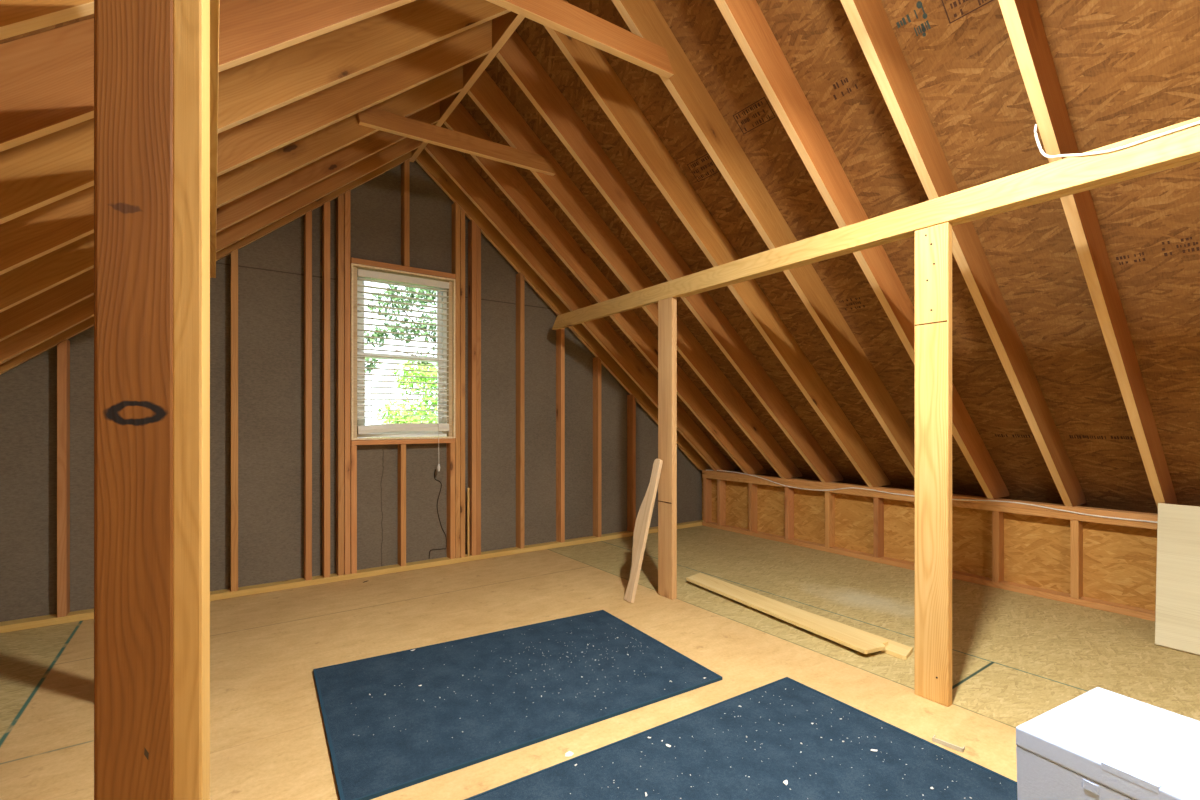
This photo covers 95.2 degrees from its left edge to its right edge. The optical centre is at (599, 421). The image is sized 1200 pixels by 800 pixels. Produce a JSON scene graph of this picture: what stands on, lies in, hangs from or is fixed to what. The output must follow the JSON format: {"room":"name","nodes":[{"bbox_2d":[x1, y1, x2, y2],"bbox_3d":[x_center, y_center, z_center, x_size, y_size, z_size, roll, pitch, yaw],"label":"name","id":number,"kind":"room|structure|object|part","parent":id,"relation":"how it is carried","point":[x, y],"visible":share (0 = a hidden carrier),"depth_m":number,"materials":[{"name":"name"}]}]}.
{"room":"unfinished attic","nodes":[
{"label":"unfinished attic","id":0,"kind":"room"},
{"bbox_2d":[0,161,712,621],"bbox_3d":[-1.441,-0.552,4.143,6.820,3.304,0.012,0,0,-35],"label":"wall","id":1,"kind":"structure","parent":0,"point":[270,267],"depth_m":3.72,"materials":[{"name":"grey"}]},
{"bbox_2d":[0,520,702,632],"bbox_3d":[-1.412,1.081,4.101,6.760,0.038,0.088,0,0,-35],"label":"bottom plate","id":2,"kind":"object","parent":1,"relation":"attached to","point":[47,620],"depth_m":3.80,"materials":[{"name":"brown wood"}]},
{"bbox_2d":[57,339,69,616],"bbox_3d":[-2.953,0.305,3.014,0.038,1.514,0.088,0,0,-35],"label":"stud","id":3,"kind":"object","parent":2,"relation":"on","point":[63,348],"visible":1,"depth_m":2.98,"materials":[{"name":"brown wood"}]},
{"bbox_2d":[231,249,237,591],"bbox_3d":[-2.314,-0.013,3.465,0.038,2.148,0.088,0,0,-35],"label":"stud","id":4,"kind":"object","parent":2,"relation":"on","point":[234,255],"visible":1,"depth_m":3.43,"materials":[{"name":"brown wood"}]},
{"bbox_2d":[304,210,311,579],"bbox_3d":[-1.976,-0.181,3.703,0.038,2.485,0.088,0,0,-35],"label":"stud","id":5,"kind":"object","parent":2,"relation":"on","point":[308,216],"visible":1,"depth_m":3.67,"materials":[{"name":"brown wood"}]},
{"bbox_2d":[322,201,329,577],"bbox_3d":[-1.884,-0.226,3.768,0.038,2.576,0.088,0,0,-35],"label":"stud","id":6,"kind":"object","parent":2,"relation":"on","point":[326,207],"visible":1,"depth_m":3.73,"materials":[{"name":"brown wood"}]},
{"bbox_2d":[336,193,343,575],"bbox_3d":[-1.813,-0.262,3.818,0.038,2.646,0.088,0,0,-35],"label":"stud","id":7,"kind":"object","parent":2,"relation":"on","point":[340,199],"visible":1,"depth_m":3.78,"materials":[{"name":"brown wood"}]},
{"bbox_2d":[344,190,349,574],"bbox_3d":[-1.780,-0.278,3.842,0.038,2.680,0.088,0,0,-35],"label":"stud","id":8,"kind":"object","parent":2,"relation":"on","point":[346,194],"visible":0.76,"depth_m":3.81,"materials":[{"name":"brown wood"}]},
{"bbox_2d":[350,445,356,573],"bbox_3d":[-1.746,0.613,3.865,0.038,0.896,0.088,0,0,-35],"label":"stud","id":9,"kind":"object","parent":2,"relation":"on","point":[353,448],"visible":0.72,"depth_m":3.83,"materials":[{"name":"brown wood"}]},
{"bbox_2d":[398,444,405,565],"bbox_3d":[-1.469,0.613,4.061,0.038,0.896,0.088,0,0,-35],"label":"stud","id":10,"kind":"object","parent":2,"relation":"on","point":[401,447],"visible":0.89,"depth_m":4.02,"materials":[{"name":"brown wood"}]},
{"bbox_2d":[350,438,454,444],"bbox_3d":[-1.454,0.147,4.070,0.748,0.034,0.090,0,0,-35],"label":"plate","id":11,"kind":"object","parent":10,"relation":"on","point":[441,440],"visible":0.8,"depth_m":4.01,"materials":[{"name":"brown wood"}]},
{"bbox_2d":[447,443,454,558],"bbox_3d":[-1.164,0.613,4.276,0.038,0.896,0.088,0,0,-35],"label":"stud","id":12,"kind":"object","parent":2,"relation":"on","point":[450,446],"visible":0.84,"depth_m":4.24,"materials":[{"name":"brown wood"}]},
{"bbox_2d":[452,201,459,557],"bbox_3d":[-1.132,-0.325,4.299,0.038,2.774,0.088,0,0,-35],"label":"stud","id":13,"kind":"object","parent":2,"relation":"on","point":[455,207],"visible":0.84,"depth_m":4.26,"materials":[{"name":"brown wood"}]},
{"bbox_2d":[460,207,464,556],"bbox_3d":[-1.098,-0.308,4.322,0.038,2.740,0.088,0,0,-35],"label":"stud","id":14,"kind":"object","parent":2,"relation":"on","point":[462,212],"visible":0.71,"depth_m":4.29,"materials":[{"name":"brown wood"}]},
{"bbox_2d":[467,488,469,555],"bbox_3d":[-1.043,0.793,4.338,0.016,0.536,0.010,0,0,-35],"label":"wood strip","id":15,"kind":"object","parent":2,"relation":"on","point":[468,489],"visible":1,"depth_m":4.33,"materials":[{"name":"brown wood"}]},
{"bbox_2d":[468,220,475,555],"bbox_3d":[-1.022,-0.270,4.376,0.038,2.663,0.088,0,0,-35],"label":"stud","id":16,"kind":"object","parent":2,"relation":"on","point":[471,224],"visible":0.91,"depth_m":4.34,"materials":[{"name":"brown wood"}]},
{"bbox_2d":[476,224,480,554],"bbox_3d":[-0.991,-0.254,4.398,0.038,2.631,0.088,0,0,-35],"label":"stud","id":17,"kind":"object","parent":2,"relation":"on","point":[478,230],"visible":0.71,"depth_m":4.36,"materials":[{"name":"brown wood"}]},
{"bbox_2d":[516,272,523,548],"bbox_3d":[-0.674,-0.094,4.621,0.038,2.312,0.088,0,0,-35],"label":"stud","id":18,"kind":"object","parent":2,"relation":"on","point":[519,277],"visible":1,"depth_m":4.59,"materials":[{"name":"brown wood"}]},
{"bbox_2d":[556,328,564,542],"bbox_3d":[-0.351,0.069,4.849,0.038,1.986,0.088,0,0,-35],"label":"stud","id":19,"kind":"object","parent":2,"relation":"on","point":[560,334],"visible":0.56,"depth_m":4.82,"materials":[{"name":"brown wood"}]},
{"bbox_2d":[593,357,600,536],"bbox_3d":[-0.027,0.233,5.078,0.038,1.658,0.088,0,0,-35],"label":"stud","id":20,"kind":"object","parent":2,"relation":"on","point":[596,360],"visible":1,"depth_m":5.05,"materials":[{"name":"brown wood"}]},
{"bbox_2d":[627,394,635,531],"bbox_3d":[0.304,0.400,5.311,0.038,1.324,0.088,0,0,-35],"label":"stud","id":21,"kind":"object","parent":2,"relation":"on","point":[631,400],"visible":0.89,"depth_m":5.28,"materials":[{"name":"brown wood"}]},
{"bbox_2d":[350,257,454,439],"bbox_3d":[-1.468,-0.510,4.090,0.749,1.274,0.143,0,0,-35],"label":"window","id":22,"kind":"structure","parent":1,"relation":"in","point":[354,370],"depth_m":4.07,"materials":[{"name":"plastic"}]},
{"bbox_3d":[-1.499,-0.764,4.138,0.605,0.598,0.026,0,0,-35],"label":"sash","id":23,"kind":"part","parent":22,"relation":"part of","materials":[{"name":"plastic"}]},
{"bbox_3d":[-1.483,-0.207,4.115,0.605,0.586,0.026,0,0,-35],"label":"sash","id":24,"kind":"part","parent":22,"relation":"part of","materials":[{"name":"plastic"}]},
{"bbox_3d":[-1.454,-1.128,4.070,0.748,0.038,0.090,0,0,-35],"label":"window header","id":25,"kind":"part","parent":22,"relation":"part of","materials":[{"name":"brown wood"}]},
{"bbox_2d":[357,269,448,470],"bbox_3d":[-1.438,-0.350,4.051,0.660,1.456,0.077,0,0,-35],"label":"blind","id":26,"kind":"object","parent":22,"relation":"attached to","point":[377,428],"visible":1,"depth_m":4.03,"materials":[{"name":"white plastic"}]},
{"bbox_3d":[-1.631,-0.490,3.907,0.002,1.080,0.002,0,0,-35],"label":"ladder cord","id":27,"kind":"part","parent":26,"relation":"part of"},
{"bbox_3d":[-1.447,0.048,4.063,0.656,0.079,0.048,0,0,-35],"label":"rail","id":28,"kind":"part","parent":26,"relation":"part of","materials":[{"name":"white plastic"}]},
{"bbox_3d":[-1.229,-0.355,4.174,0.006,1.350,0.019,0,0,-16],"label":"pull cord","id":29,"kind":"part","parent":26,"relation":"part of","materials":[{"name":"white plastic"}]},
{"bbox_2d":[401,159,409,266],"bbox_3d":[-1.449,-1.547,4.075,0.038,0.799,0.088,0,0,-35],"label":"stud","id":30,"kind":"object","parent":22,"relation":"on","point":[405,167],"visible":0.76,"depth_m":4.04,"materials":[{"name":"brown wood"}]},
{"bbox_2d":[429,469,446,558],"bbox_3d":[-1.260,0.712,4.258,0.144,0.686,0.007,0,0,-35],"label":"wire","id":31,"kind":"object","parent":1,"relation":"hanging from","point":[435,469],"visible":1,"depth_m":4.26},
{"bbox_2d":[0,0,1199,513],"bbox_3d":[0.577,-0.817,1.282,6.838,2.819,7.030,0,0,-35],"label":"roof sheathing","id":32,"kind":"structure","parent":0,"point":[1126,69],"depth_m":2.59,"materials":[{"name":"brown wood"}]},
{"bbox_2d":[0,0,93,39],"bbox_3d":[-1.252,-0.709,0.928,3.372,2.973,0.038,0,0,-35],"label":"rafter","id":33,"kind":"object","parent":32,"relation":"attached to","point":[17,17],"visible":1,"depth_m":1.04,"materials":[{"name":"brown wood"}]},
{"bbox_2d":[0,152,410,374],"bbox_3d":[-2.786,-0.709,3.101,3.372,2.973,0.038,0,0,-35],"label":"rafter","id":34,"kind":"object","parent":32,"relation":"attached to","point":[10,364],"visible":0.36,"depth_m":3.48,"materials":[{"name":"brown wood"}]},
{"bbox_2d":[0,0,415,151],"bbox_3d":[-1.487,-0.709,1.261,3.372,2.973,0.038,0,0,-35],"label":"rafter","id":35,"kind":"object","parent":32,"relation":"attached to","point":[47,77],"visible":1,"depth_m":1.37,"materials":[{"name":"brown wood"}]},
{"bbox_2d":[0,138,419,364],"bbox_3d":[-2.661,-0.709,2.925,3.372,2.973,0.038,0,0,-35],"label":"rafter","id":36,"kind":"object","parent":32,"relation":"attached to","point":[21,342],"visible":0.36,"depth_m":3.31,"materials":[{"name":"brown wood"}]},
{"bbox_2d":[410,11,524,161],"bbox_3d":[0.555,-2.078,1.325,0.038,0.229,6.886,0,0,-35],"label":"board","id":37,"kind":"object","parent":36,"relation":"attached to","point":[503,26],"visible":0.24,"depth_m":3.06,"materials":[{"name":"brown wood"}]},
{"bbox_2d":[0,101,439,341],"bbox_3d":[-2.427,-0.709,2.592,3.372,2.973,0.038,0,0,-35],"label":"rafter","id":38,"kind":"object","parent":32,"relation":"attached to","point":[42,306],"visible":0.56,"depth_m":2.96,"materials":[{"name":"brown wood"}]},
{"bbox_2d":[0,65,462,312],"bbox_3d":[-2.192,-0.709,2.259,3.372,2.973,0.038,0,0,-35],"label":"rafter","id":39,"kind":"object","parent":32,"relation":"attached to","point":[22,283],"visible":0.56,"depth_m":2.64,"materials":[{"name":"brown wood"}]},
{"bbox_2d":[0,20,491,274],"bbox_3d":[-1.957,-0.709,1.927,3.372,2.973,0.038,0,0,-35],"label":"rafter","id":40,"kind":"object","parent":32,"relation":"attached to","point":[28,237],"visible":0.56,"depth_m":2.34,"materials":[{"name":"brown wood"}]},
{"bbox_2d":[0,0,510,223],"bbox_3d":[-1.722,-0.709,1.593,3.372,2.973,0.038,0,0,-35],"label":"rafter","id":41,"kind":"object","parent":32,"relation":"attached to","point":[35,174],"visible":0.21,"depth_m":1.97,"materials":[{"name":"brown wood"}]},
{"bbox_2d":[0,525,1199,799],"bbox_3d":[0.577,1.110,1.282,6.820,0.020,7.030,0,0,-35],"label":"floor","id":42,"kind":"structure","parent":0,"point":[1017,657],"depth_m":2.62,"materials":[{"name":"beige wood"}]},
{"bbox_2d":[94,0,209,799],"bbox_3d":[-0.677,0.165,0.837,0.132,1.870,0.092,0,0,-35],"label":"post","id":43,"kind":"object","parent":42,"relation":"on","point":[152,57],"visible":1,"depth_m":0.80,"materials":[{"name":"orange wood"}]},
{"bbox_3d":[-0.429,-0.826,0.523,0.038,0.101,6.689,0,0,-35],"label":"beam","id":44,"kind":"structure","parent":43,"relation":"on","visible":0},
{"bbox_2d":[210,0,218,277],"bbox_3d":[-0.276,-0.819,0.374,0.038,0.093,6.269,0,0,-35],"label":"beam","id":45,"kind":"structure","parent":44,"relation":"attached to","point":[214,4],"depth_m":1.41,"materials":[{"name":"brown wood"}]},
{"bbox_2d":[313,610,722,799],"bbox_3d":[-0.362,1.093,2.357,1.493,0.013,1.002,0,0,-31],"label":"floor mat","id":46,"kind":"object","parent":42,"relation":"on","point":[366,766],"visible":1,"depth_m":2.19,"materials":[{"name":"blue carpet"}]},
{"bbox_2d":[351,620,685,737],"bbox_3d":[-0.353,1.087,2.349,1.340,0.001,0.926,0,0,-35],"label":"crumbs","id":47,"kind":"object","parent":46,"relation":"on","point":[571,620],"visible":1,"depth_m":2.40,"materials":[{"name":"paper"}]},
{"bbox_2d":[565,751,573,756],"bbox_3d":[-0.102,1.097,1.807,0.023,0.004,0.033,0,0,38],"label":"paper scrap","id":48,"kind":"object","parent":42,"relation":"on","point":[569,753],"visible":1,"depth_m":1.81,"materials":[{"name":"white paper"}]},
{"bbox_2d":[624,458,662,602],"bbox_3d":[0.261,0.666,3.420,0.247,0.871,0.115,0,0,-29],"label":"carved slat","id":49,"kind":"object","parent":42,"relation":"on","point":[643,519],"visible":1,"depth_m":3.39,"materials":[{"name":"beige wood"}]},
{"bbox_2d":[658,297,676,599],"bbox_3d":[0.423,0.165,3.443,0.043,1.870,0.130,0,0,-35],"label":"support post","id":50,"kind":"object","parent":42,"relation":"on","point":[667,308],"visible":1,"depth_m":3.40,"materials":[{"name":"brown wood"}]},
{"bbox_2d":[552,117,1199,329],"bbox_3d":[1.529,-0.823,1.873,0.038,0.109,6.639,0,0,-35],"label":"beam","id":51,"kind":"structure","parent":50,"relation":"on","point":[1070,173],"depth_m":2.12,"materials":[{"name":"brown wood"}]},
{"bbox_2d":[680,156,1199,296],"bbox_3d":[1.990,-0.819,1.287,0.038,0.093,5.149,0,0,-35],"label":"beam","id":52,"kind":"structure","parent":51,"relation":"attached to","point":[1194,159],"depth_m":1.97,"materials":[{"name":"brown wood"}]},
{"bbox_2d":[1034,121,1199,157],"bbox_3d":[2.296,-0.954,0.827,0.102,0.217,2.704,0,0,-35],"label":"cable","id":53,"kind":"object","parent":51,"relation":"attached to","point":[1042,152],"visible":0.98,"depth_m":1.73,"materials":[{"name":"white plastic"}]},
{"bbox_2d":[464,677,1017,799],"bbox_3d":[0.461,1.093,1.528,1.486,0.013,0.997,0,0,-33],"label":"floor mat","id":54,"kind":"object","parent":42,"relation":"on","point":[708,756],"visible":1,"depth_m":1.75,"materials":[{"name":"blue carpet"}]},
{"bbox_2d":[570,696,1000,799],"bbox_3d":[0.469,1.087,1.503,1.388,0.001,0.924,0,0,-35],"label":"crumbs","id":55,"kind":"object","parent":54,"relation":"on","point":[762,696],"visible":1,"depth_m":1.75,"materials":[{"name":"paper"}]},
{"bbox_2d":[798,608,912,659],"bbox_3d":[1.107,1.090,3.136,0.134,0.019,1.359,0,0,-31],"label":"plank","id":56,"kind":"object","parent":42,"relation":"on","point":[896,649],"visible":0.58,"depth_m":2.61,"materials":[{"name":"beige wood"}]},
{"bbox_2d":[686,573,887,653],"bbox_3d":[0.983,1.069,3.195,0.192,0.019,1.415,0,0,-29],"label":"plank","id":57,"kind":"object","parent":56,"relation":"on","point":[865,643],"visible":1,"depth_m":2.98,"materials":[{"name":"beige wood"}]},
{"bbox_2d":[915,222,951,706],"bbox_3d":[1.319,0.165,2.170,0.041,1.870,0.125,0,0,-35],"label":"support post","id":58,"kind":"object","parent":42,"relation":"on","point":[933,245],"visible":1,"depth_m":2.15,"materials":[{"name":"brown wood"}]},
{"bbox_2d":[932,735,964,752],"bbox_3d":[1.184,1.092,1.861,0.028,0.014,0.090,0,0,-43],"label":"scrap","id":59,"kind":"object","parent":42,"relation":"on","point":[952,746],"visible":1,"depth_m":1.85,"materials":[{"name":"beige wood"}]},
{"bbox_2d":[1016,687,1199,799],"bbox_3d":[1.248,0.888,1.042,0.397,0.423,0.620,0,0,-28],"label":"storage chest","id":60,"kind":"object","parent":42,"relation":"on","point":[1100,743],"visible":1,"depth_m":1.17,"materials":[{"name":"white plastic"}]},
{"bbox_2d":[1155,503,1199,654],"bbox_3d":[3.079,0.765,2.479,0.351,0.663,0.856,0,0,-33],"label":"plywood sheet","id":61,"kind":"object","parent":42,"relation":"on","point":[1177,610],"visible":1,"depth_m":2.74,"materials":[{"name":"beige wood"}]},
{"bbox_2d":[702,478,1156,610],"bbox_3d":[3.101,0.823,3.111,0.012,0.555,6.910,0,0,-35],"label":"wall","id":62,"kind":"structure","parent":0,"point":[1120,562],"depth_m":3.66,"materials":[{"name":"brown wood"}]},
{"bbox_2d":[702,474,914,501],"bbox_3d":[1.639,0.574,4.784,0.282,0.039,2.230,0,0,-35],"label":"plate","id":63,"kind":"object","parent":62,"relation":"attached to","point":[843,491],"depth_m":4.67,"materials":[{"name":"brown wood"}]},
{"bbox_2d":[702,470,914,495],"bbox_3d":[1.655,0.534,4.812,0.380,0.039,2.242,0,0,-35],"label":"plate","id":64,"kind":"object","parent":62,"relation":"on","point":[721,473],"depth_m":4.73,"materials":[{"name":"brown wood"}]},
{"bbox_2d":[415,149,711,469],"bbox_3d":[-0.044,-0.842,5.035,3.258,2.710,0.038,0,0,-35],"label":"rafter","id":65,"kind":"object","parent":64,"relation":"on","point":[429,165],"visible":0.52,"depth_m":4.68,"materials":[{"name":"brown wood"}]},
{"bbox_2d":[424,143,734,471],"bbox_3d":[0.080,-0.842,4.859,3.258,2.710,0.038,0,0,-35],"label":"rafter","id":66,"kind":"object","parent":64,"relation":"on","point":[452,162],"visible":0.81,"depth_m":4.53,"materials":[{"name":"brown wood"}]},
{"bbox_2d":[444,102,765,474],"bbox_3d":[0.315,-0.842,4.526,3.258,2.710,0.038,0,0,-35],"label":"rafter","id":67,"kind":"object","parent":64,"relation":"on","point":[506,177],"visible":0.84,"depth_m":4.21,"materials":[{"name":"brown wood"}]},
{"bbox_2d":[467,70,801,477],"bbox_3d":[0.549,-0.842,4.193,3.258,2.710,0.038,0,0,-35],"label":"rafter","id":68,"kind":"object","parent":64,"relation":"on","point":[484,92],"visible":0.77,"depth_m":3.85,"materials":[{"name":"brown wood"}]},
{"bbox_2d":[356,107,555,175],"bbox_3d":[-0.787,-1.628,3.203,1.199,0.093,0.038,-2,1,-35],"label":"tie","id":69,"kind":"object","parent":68,"relation":"attached to","point":[374,118],"visible":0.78,"depth_m":3.14,"materials":[{"name":"brown wood"}]},
{"bbox_2d":[496,30,842,481],"bbox_3d":[0.784,-0.842,3.860,3.258,2.710,0.038,0,0,-35],"label":"rafter","id":70,"kind":"object","parent":64,"relation":"on","point":[515,56],"visible":0.84,"depth_m":3.49,"materials":[{"name":"brown wood"}]},
{"bbox_2d":[543,0,889,486],"bbox_3d":[1.019,-0.842,3.527,3.258,2.710,0.038,0,0,-35],"label":"rafter","id":71,"kind":"object","parent":64,"relation":"on","point":[588,61],"visible":0.84,"depth_m":3.21,"materials":[{"name":"brown wood"}]},
{"bbox_2d":[611,0,914,478],"bbox_3d":[1.254,-0.842,3.194,3.258,2.710,0.038,0,0,-35],"label":"rafter","id":72,"kind":"object","parent":64,"relation":"on","point":[643,18],"visible":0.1,"depth_m":2.88,"materials":[{"name":"brown wood"}]},
{"bbox_2d":[486,0,673,77],"bbox_3d":[-0.151,-1.595,2.156,1.158,0.147,0.038,0,0,-35],"label":"tie","id":73,"kind":"object","parent":72,"relation":"attached to","point":[561,16],"visible":1,"depth_m":2.23,"materials":[{"name":"brown wood"}]},
{"bbox_2d":[714,0,1008,498],"bbox_3d":[1.489,-0.842,2.861,3.258,2.710,0.038,0,0,-35],"label":"rafter","id":74,"kind":"object","parent":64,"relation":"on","point":[745,19],"visible":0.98,"depth_m":2.54,"materials":[{"name":"brown wood"}]},
{"bbox_2d":[702,522,1154,620],"bbox_3d":[3.079,1.081,3.053,0.088,0.038,6.800,0,0,-35],"label":"trim","id":75,"kind":"structure","parent":62,"relation":"attached to","point":[1122,609],"depth_m":3.71,"materials":[{"name":"brown wood"}]},
{"bbox_2d":[703,478,711,521],"bbox_3d":[1.140,0.828,5.803,0.088,0.468,0.038,0,0,-35],"label":"stud","id":76,"kind":"object","parent":75,"relation":"on","point":[707,482],"visible":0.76,"depth_m":5.78,"materials":[{"name":"brown wood"}]},
{"bbox_2d":[717,480,725,524],"bbox_3d":[1.252,0.828,5.643,0.088,0.468,0.038,0,0,-35],"label":"stud","id":77,"kind":"object","parent":75,"relation":"on","point":[721,484],"visible":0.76,"depth_m":5.62,"materials":[{"name":"brown wood"}]},
{"bbox_2d":[748,483,756,531],"bbox_3d":[1.484,0.828,5.314,0.088,0.468,0.038,0,0,-35],"label":"stud","id":78,"kind":"object","parent":75,"relation":"on","point":[752,488],"visible":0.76,"depth_m":5.29,"materials":[{"name":"brown wood"}]},
{"bbox_2d":[785,487,793,538],"bbox_3d":[1.722,0.828,4.978,0.088,0.468,0.038,0,0,-35],"label":"stud","id":79,"kind":"object","parent":75,"relation":"on","point":[789,492],"visible":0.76,"depth_m":4.96,"materials":[{"name":"brown wood"}]},
{"bbox_2d":[825,492,834,547],"bbox_3d":[1.952,0.828,4.651,0.088,0.468,0.038,0,0,-35],"label":"stud","id":80,"kind":"object","parent":75,"relation":"on","point":[829,496],"visible":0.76,"depth_m":4.63,"materials":[{"name":"brown wood"}]},
{"bbox_2d":[873,497,883,557],"bbox_3d":[2.193,0.828,4.309,0.088,0.468,0.038,0,0,-35],"label":"stud","id":81,"kind":"object","parent":75,"relation":"on","point":[878,503],"visible":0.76,"depth_m":4.29,"materials":[{"name":"brown wood"}]},
{"bbox_2d":[992,511,1003,581],"bbox_3d":[2.656,0.828,3.654,0.088,0.468,0.038,0,0,-35],"label":"stud","id":82,"kind":"object","parent":75,"relation":"on","point":[997,517],"visible":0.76,"depth_m":3.63,"materials":[{"name":"brown wood"}]},
{"bbox_2d":[1071,520,1082,598],"bbox_3d":[2.891,0.828,3.320,0.088,0.468,0.038,0,0,-35],"label":"stud","id":83,"kind":"object","parent":75,"relation":"on","point":[1076,526],"visible":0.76,"depth_m":3.29,"materials":[{"name":"brown wood"}]},
{"bbox_2d":[952,501,1156,529],"bbox_3d":[2.671,0.574,3.321,0.282,0.039,1.046,0,0,-35],"label":"plate","id":84,"kind":"object","parent":62,"relation":"attached to","point":[1081,517],"depth_m":3.36,"materials":[{"name":"brown wood"}]},
{"bbox_2d":[952,494,1157,520],"bbox_3d":[2.684,0.534,3.352,0.380,0.039,1.071,0,0,-35],"label":"plate","id":85,"kind":"object","parent":84,"relation":"on","point":[1120,513],"depth_m":3.33,"materials":[{"name":"brown wood"}]},
{"bbox_2d":[706,470,1156,522],"bbox_3d":[2.196,0.543,4.216,0.009,0.099,3.760,0,0,-35],"label":"cable","id":86,"kind":"object","parent":85,"relation":"attached to","point":[706,470],"visible":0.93,"depth_m":3.69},
{"bbox_2d":[840,0,1085,506],"bbox_3d":[1.724,-0.842,2.528,3.258,2.710,0.038,0,0,-35],"label":"rafter","id":87,"kind":"object","parent":85,"relation":"on","point":[871,25],"visible":1,"depth_m":2.42,"materials":[{"name":"brown wood"}]},
{"bbox_2d":[998,0,1177,508],"bbox_3d":[1.958,-0.842,2.195,3.258,2.710,0.038,0,0,-35],"label":"rafter","id":88,"kind":"object","parent":85,"relation":"on","point":[1022,18],"visible":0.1,"depth_m":2.16,"materials":[{"name":"brown wood"}]},
{"label":"outside","id":89,"kind":"structure","parent":0,"visible":0},
{"bbox_3d":[-19.091,4.450,44.416,100.000,0.100,85.400,0,0,-35],"label":"ground","id":90,"kind":"structure","parent":89,"visible":0},
{"bbox_2d":[364,284,436,373],"bbox_3d":[-6.291,-0.849,18.875,4.088,10.502,1.659,0,0,-35],"label":"leafy tree","id":91,"kind":"object","parent":90,"relation":"on","point":[376,334],"visible":0.34,"depth_m":18.47,"materials":[{"name":"green plant"}]},
{"bbox_2d":[375,361,447,437],"bbox_3d":[-4.142,0.642,13.635,3.726,7.525,2.105,0,0,-35],"label":"leafy tree","id":92,"kind":"object","parent":90,"relation":"on","point":[408,373],"visible":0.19,"depth_m":13.23,"materials":[{"name":"green plant"}]}
]}

